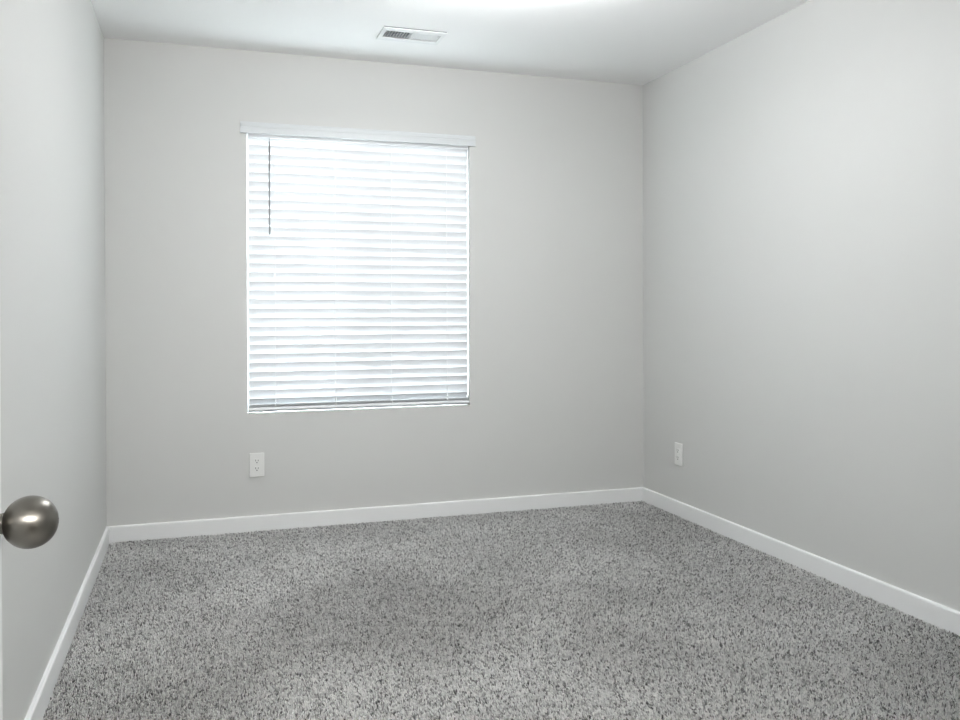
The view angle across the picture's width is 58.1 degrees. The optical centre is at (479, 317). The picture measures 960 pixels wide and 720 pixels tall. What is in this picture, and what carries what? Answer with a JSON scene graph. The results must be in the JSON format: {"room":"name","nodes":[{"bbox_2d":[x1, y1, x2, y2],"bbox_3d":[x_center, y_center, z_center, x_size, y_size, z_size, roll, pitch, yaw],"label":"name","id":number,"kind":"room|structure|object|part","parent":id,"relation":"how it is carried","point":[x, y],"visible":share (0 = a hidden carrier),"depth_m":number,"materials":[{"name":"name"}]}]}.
{"room":"empty bedroom","nodes":[
{"label":"empty bedroom","id":0,"kind":"room"},
{"bbox_2d":[0,0,106,719],"bbox_3d":[-1.204,-0.110,2.156,0.100,2.443,4.498,0,0,-18],"label":"wall","id":1,"kind":"structure","parent":0,"point":[53,331],"depth_m":2.61,"materials":[{"name":"grey paint"}]},
{"bbox_2d":[24,526,109,719],"bbox_3d":[-1.142,1.068,2.169,0.014,0.087,4.228,0,0,-18],"label":"baseboard","id":2,"kind":"structure","parent":1,"relation":"attached to","point":[40,702],"depth_m":2.81,"materials":[{"name":"white paint"}]},
{"bbox_2d":[104,38,642,525],"bbox_3d":[-0.448,-0.131,4.689,2.908,2.443,0.150,0,0,-18],"label":"wall","id":3,"kind":"structure","parent":0,"point":[555,166],"depth_m":4.57,"materials":[{"name":"grey paint"}]},
{"bbox_2d":[246,133,248,411],"bbox_3d":[-0.655,-0.238,4.669,1.180,1.448,0.060,0,0,-18],"label":"window","id":4,"kind":"structure","parent":3,"relation":"in","point":[246,133],"depth_m":4.46,"materials":[{"name":"white plastic"}]},
{"bbox_2d":[249,453,263,476],"bbox_3d":[-1.133,0.750,4.388,0.073,0.121,0.010,0,0,-18],"label":"wall outlet","id":5,"kind":"object","parent":3,"relation":"attached to","point":[256,460],"visible":1,"depth_m":4.38,"materials":[{"name":"white plastic"}]},
{"bbox_2d":[253,466,259,470],"bbox_3d":[-1.132,0.769,4.386,0.034,0.025,0.006,0,0,-18],"label":"socket","id":6,"kind":"object","parent":5,"relation":"attached to","point":[255,468],"depth_m":4.38,"materials":[{"name":"grey plastic"}]},
{"bbox_2d":[253,459,259,463],"bbox_3d":[-1.133,0.730,4.386,0.034,0.025,0.006,0,0,-18],"label":"socket","id":7,"kind":"object","parent":5,"relation":"attached to","point":[255,461],"depth_m":4.38,"materials":[{"name":"grey plastic"}]},
{"bbox_2d":[240,121,475,411],"bbox_3d":[-0.625,-0.253,4.576,1.241,1.474,0.079,0,0,-18],"label":"window blind","id":8,"kind":"object","parent":3,"relation":"attached to","point":[357,238],"visible":1,"depth_m":4.57,"materials":[{"name":"white plastic"}]},
{"bbox_3d":[-1.052,-0.219,4.436,0.007,1.380,0.045,0,0,-18],"label":"ladder cord","id":9,"kind":"part","parent":8,"relation":"part of","materials":[{"name":"white fabric"}]},
{"bbox_3d":[-0.760,-0.221,4.532,0.007,1.380,0.045,0,0,-18],"label":"ladder cord","id":10,"kind":"part","parent":8,"relation":"part of","materials":[{"name":"white fabric"}]},
{"bbox_3d":[-0.623,0.471,4.589,1.168,0.026,0.049,0,0,-18],"label":"rail","id":11,"kind":"part","parent":8,"relation":"part of","materials":[{"name":"white plastic"}]},
{"bbox_3d":[-0.476,-0.222,4.624,0.007,1.380,0.045,0,0,-18],"label":"ladder cord","id":12,"kind":"part","parent":8,"relation":"part of","materials":[{"name":"white fabric"}]},
{"bbox_3d":[-0.183,-0.223,4.720,0.007,1.380,0.045,0,0,-18],"label":"ladder cord","id":13,"kind":"part","parent":8,"relation":"part of","materials":[{"name":"white fabric"}]},
{"bbox_2d":[108,487,642,543],"bbox_3d":[-0.420,1.048,4.620,2.908,0.087,0.014,0,0,-18],"label":"baseboard","id":14,"kind":"structure","parent":3,"relation":"attached to","point":[176,529],"depth_m":4.55,"materials":[{"name":"white paint"}]},
{"bbox_2d":[91,0,809,84],"bbox_3d":[0.223,-1.398,2.613,3.108,0.120,4.498,0,0,-18],"label":"ceiling","id":15,"kind":"structure","parent":0,"point":[636,42],"depth_m":4.03,"materials":[{"name":"white paint"}]},
{"bbox_2d":[376,26,446,44],"bbox_3d":[-0.328,-1.399,4.127,0.304,0.118,0.188,0,0,-18],"label":"ceiling vent","id":16,"kind":"object","parent":15,"relation":"in","point":[391,31],"visible":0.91,"depth_m":4.14,"materials":[{"name":"white metal"}]},
{"bbox_2d":[49,506,959,719],"bbox_3d":[0.210,1.154,2.689,3.108,0.100,4.378,0,0,-18],"label":"floor","id":17,"kind":"structure","parent":0,"point":[601,506],"depth_m":2.79,"materials":[{"name":"grey carpet"}]},
{"bbox_2d":[43,500,959,719],"bbox_3d":[0.128,1.096,2.942,2.879,0.014,3.517,0,0,-18],"label":"carpet","id":18,"kind":"object","parent":17,"relation":"on","point":[382,540],"visible":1,"depth_m":3.00,"materials":[{"name":"grey carpet"}]},
{"bbox_2d":[643,0,959,611],"bbox_3d":[1.656,-0.123,3.089,0.100,2.443,4.498,0,0,-18],"label":"wall","id":19,"kind":"structure","parent":0,"point":[801,172],"depth_m":3.64,"materials":[{"name":"grey paint"}]},
{"bbox_2d":[675,442,682,465],"bbox_3d":[1.078,0.744,4.696,0.010,0.121,0.073,0,0,-18],"label":"wall outlet","id":20,"kind":"object","parent":19,"relation":"attached to","point":[678,447],"visible":1,"depth_m":4.68,"materials":[{"name":"white plastic"}]},
{"bbox_2d":[642,487,959,635],"bbox_3d":[1.609,1.055,3.066,0.014,0.087,4.228,0,0,-18],"label":"baseboard","id":21,"kind":"structure","parent":19,"relation":"attached to","point":[936,614],"depth_m":3.61,"materials":[{"name":"white paint"}]},
{"bbox_3d":[0.905,-0.102,0.542,2.908,2.443,0.120,0,0,-18],"label":"wall","id":22,"kind":"structure","parent":0,"visible":0},
{"bbox_2d":[0,371,58,719],"bbox_3d":[-0.403,0.098,0.579,0.102,2.018,0.770,0,0,-16],"label":"door","id":23,"kind":"structure","parent":22,"relation":"in","point":[29,522],"depth_m":0.88,"materials":[{"name":"white paint"}]},
{"bbox_3d":[-0.474,0.213,0.897,0.067,0.054,0.054,0,0,-16],"label":"knob","id":24,"kind":"part","parent":23,"relation":"part of","materials":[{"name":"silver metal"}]}
]}

